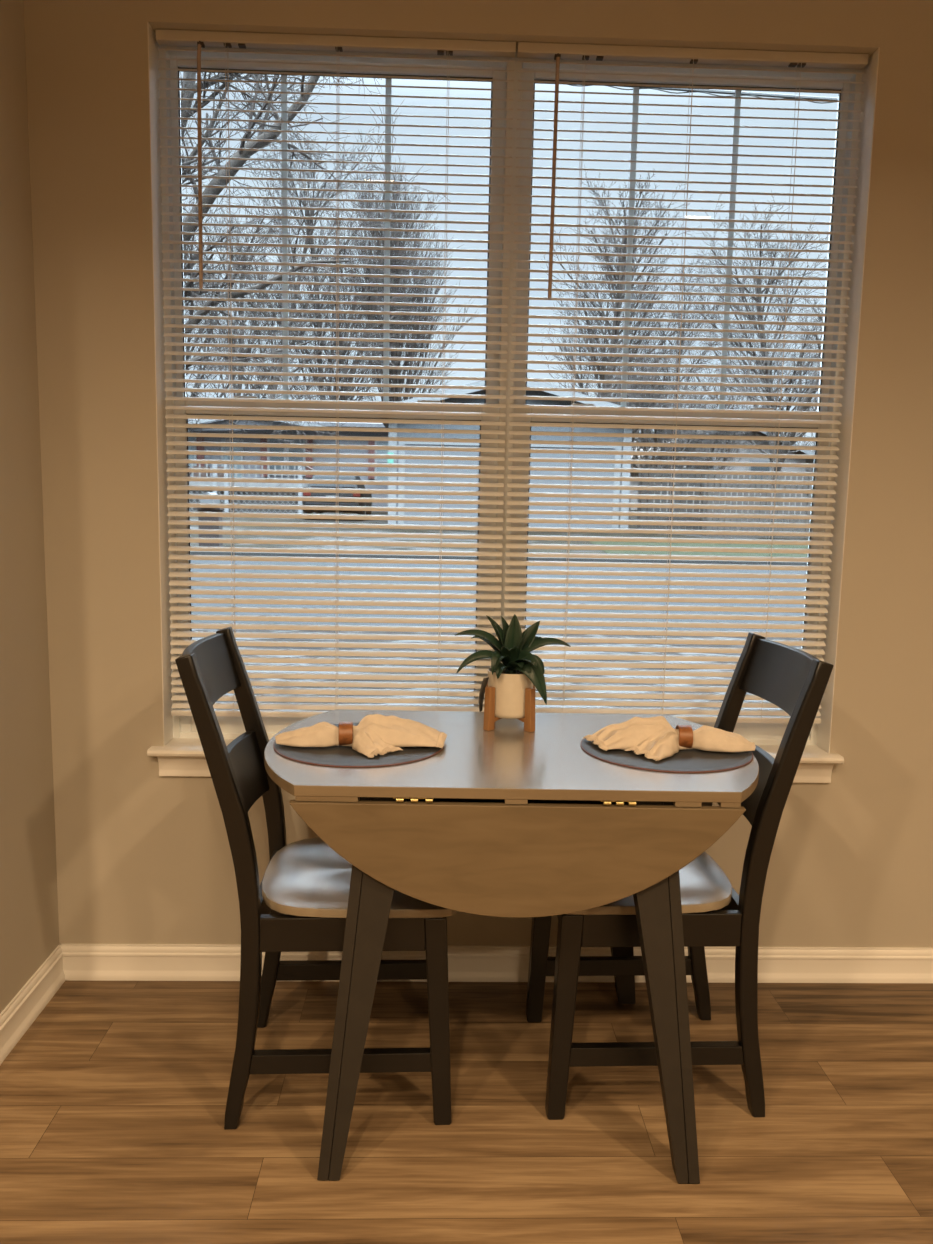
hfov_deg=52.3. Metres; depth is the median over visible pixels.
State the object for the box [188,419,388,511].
house
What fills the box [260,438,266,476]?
shutter
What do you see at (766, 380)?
bare tree
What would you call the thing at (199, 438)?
shutter
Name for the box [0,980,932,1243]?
floor
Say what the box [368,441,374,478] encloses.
shutter
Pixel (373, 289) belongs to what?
bare tree
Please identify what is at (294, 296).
bare tree
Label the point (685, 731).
napkin ring
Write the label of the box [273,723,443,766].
placemat
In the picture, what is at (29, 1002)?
baseboard
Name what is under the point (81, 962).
baseboard
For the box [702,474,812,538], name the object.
wooden fence
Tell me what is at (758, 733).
window
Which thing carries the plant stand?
on the table
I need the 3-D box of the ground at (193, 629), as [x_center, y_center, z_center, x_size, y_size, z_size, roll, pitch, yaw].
[-0.222,0.638,6.629,120.000,0.070,7.835,1,7,-2]
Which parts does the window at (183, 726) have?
sash, sash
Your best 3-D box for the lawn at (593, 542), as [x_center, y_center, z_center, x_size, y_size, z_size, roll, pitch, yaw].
[16.037,-1.376,20.187,26.700,0.239,4.000,1,7,-2]
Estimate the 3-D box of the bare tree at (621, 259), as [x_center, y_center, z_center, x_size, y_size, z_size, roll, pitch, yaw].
[6.371,-11.680,39.447,7.669,14.162,8.236,3,8,12]
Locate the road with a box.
[191,560,805,631]
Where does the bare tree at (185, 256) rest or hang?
on the lawn at (373, 513)
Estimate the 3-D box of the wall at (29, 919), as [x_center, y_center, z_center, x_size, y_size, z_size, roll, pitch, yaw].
[-1.102,-0.366,2.038,0.120,2.720,0.620,1,7,-2]
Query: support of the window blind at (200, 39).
attached to the window at (183, 726)
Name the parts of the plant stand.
leg, leg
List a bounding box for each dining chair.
[175,627,455,1129]
[525,632,833,1119]
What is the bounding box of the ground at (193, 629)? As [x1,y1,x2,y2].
[192,628,801,716]
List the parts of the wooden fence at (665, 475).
post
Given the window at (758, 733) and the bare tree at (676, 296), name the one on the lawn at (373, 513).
the bare tree at (676, 296)
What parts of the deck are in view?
railing, patio seat, post, patio seat, post, railing, post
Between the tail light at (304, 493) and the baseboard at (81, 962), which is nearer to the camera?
the baseboard at (81, 962)
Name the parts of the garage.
door, corner trim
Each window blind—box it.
[155,29,515,716]
[504,42,868,723]
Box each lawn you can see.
[190,510,808,553]
[590,541,807,556]
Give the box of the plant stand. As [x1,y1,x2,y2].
[483,682,534,731]
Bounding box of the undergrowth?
[638,430,815,476]
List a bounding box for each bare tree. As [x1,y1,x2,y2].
[180,72,450,494]
[182,121,291,397]
[184,123,413,399]
[227,129,444,400]
[320,151,475,401]
[537,164,713,450]
[595,259,776,447]
[642,191,827,513]
[668,283,824,521]
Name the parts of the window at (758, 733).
sash, sash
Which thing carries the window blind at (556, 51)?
attached to the window at (758, 733)
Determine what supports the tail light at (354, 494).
attached to the car
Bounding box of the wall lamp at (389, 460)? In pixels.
[388,452,393,462]
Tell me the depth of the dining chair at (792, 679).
1.97 m
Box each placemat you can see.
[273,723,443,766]
[581,733,752,772]
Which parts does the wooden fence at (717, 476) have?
post, rail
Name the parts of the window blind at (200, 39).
ladder cord, rail, ladder cord, ladder cord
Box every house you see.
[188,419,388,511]
[630,430,813,513]
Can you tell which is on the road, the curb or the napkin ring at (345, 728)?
the curb
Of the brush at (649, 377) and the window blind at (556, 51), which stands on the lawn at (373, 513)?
the brush at (649, 377)
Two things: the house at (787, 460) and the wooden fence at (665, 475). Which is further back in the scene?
the house at (787, 460)
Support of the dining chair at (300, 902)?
on the floor
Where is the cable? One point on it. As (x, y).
(707, 91)
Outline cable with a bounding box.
[570,85,837,103]
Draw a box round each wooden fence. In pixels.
[636,467,720,534]
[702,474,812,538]
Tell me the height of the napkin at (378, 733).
0.064 m
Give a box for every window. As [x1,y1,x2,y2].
[159,45,514,738]
[500,51,862,744]
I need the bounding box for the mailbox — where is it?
[196,493,223,546]
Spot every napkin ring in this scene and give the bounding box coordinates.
[339,722,352,745]
[675,725,692,747]
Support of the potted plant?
on the plant stand
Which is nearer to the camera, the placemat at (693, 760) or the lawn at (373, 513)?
the placemat at (693, 760)
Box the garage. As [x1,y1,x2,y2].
[383,377,631,528]
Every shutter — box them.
[197,437,203,465]
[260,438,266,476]
[305,439,312,476]
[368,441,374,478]
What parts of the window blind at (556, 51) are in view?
ladder cord, ladder cord, rail, ladder cord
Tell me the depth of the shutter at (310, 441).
31.78 m
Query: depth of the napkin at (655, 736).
1.99 m
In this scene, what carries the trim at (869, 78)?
attached to the wall at (143, 856)
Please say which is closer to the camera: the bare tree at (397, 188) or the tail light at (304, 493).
the tail light at (304, 493)
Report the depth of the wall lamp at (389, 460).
23.49 m
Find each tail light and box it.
[303,492,310,495]
[353,493,360,496]
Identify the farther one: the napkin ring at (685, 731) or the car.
the car
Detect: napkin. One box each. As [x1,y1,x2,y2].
[275,714,446,757]
[583,716,755,760]
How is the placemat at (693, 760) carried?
on the table
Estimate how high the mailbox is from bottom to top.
1.160 m
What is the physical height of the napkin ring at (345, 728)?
0.050 m
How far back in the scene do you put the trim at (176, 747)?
2.47 m
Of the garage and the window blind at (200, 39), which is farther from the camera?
the garage
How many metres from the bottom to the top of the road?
0.330 m
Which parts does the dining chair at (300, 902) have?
rail, post, rail, post, seat frame, seat, leg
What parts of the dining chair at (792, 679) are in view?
leg, leg, seat frame, seat, post, rail, rail, post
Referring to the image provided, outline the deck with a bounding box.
[189,459,341,513]
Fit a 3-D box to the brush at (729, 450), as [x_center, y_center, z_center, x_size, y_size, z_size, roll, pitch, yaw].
[8.514,-6.624,33.306,4.798,6.133,4.646,4,8,24]
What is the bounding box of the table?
[264,709,758,1183]
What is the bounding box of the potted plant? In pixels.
[455,614,570,718]
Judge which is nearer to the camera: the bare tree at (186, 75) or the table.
the table
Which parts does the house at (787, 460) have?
pane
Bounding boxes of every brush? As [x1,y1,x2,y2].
[579,332,720,518]
[639,350,771,511]
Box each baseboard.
[0,944,64,1064]
[60,944,932,982]
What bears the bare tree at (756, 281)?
on the lawn at (373, 513)
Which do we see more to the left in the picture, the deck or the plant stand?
the deck
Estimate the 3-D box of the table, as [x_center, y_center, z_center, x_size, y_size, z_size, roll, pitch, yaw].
[0.084,0.639,2.085,1.026,0.760,0.686,1,7,-1]
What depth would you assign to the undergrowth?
50.18 m
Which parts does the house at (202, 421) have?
pane, storm glass, door, pane, pane, pane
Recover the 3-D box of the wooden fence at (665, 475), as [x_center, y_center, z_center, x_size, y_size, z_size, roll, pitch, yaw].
[5.143,-2.884,23.064,1.962,1.714,0.160,1,7,-2]
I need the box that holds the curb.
[190,551,806,565]
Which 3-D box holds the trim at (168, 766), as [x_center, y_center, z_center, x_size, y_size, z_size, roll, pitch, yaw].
[0.085,0.383,2.472,1.755,0.058,0.026,1,7,-2]
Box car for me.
[302,475,371,514]
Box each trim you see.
[147,22,879,752]
[147,738,843,763]
[157,757,833,782]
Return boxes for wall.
[0,0,59,1012]
[24,0,932,947]
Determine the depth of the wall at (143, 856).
2.38 m
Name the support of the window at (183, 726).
in the wall at (143, 856)

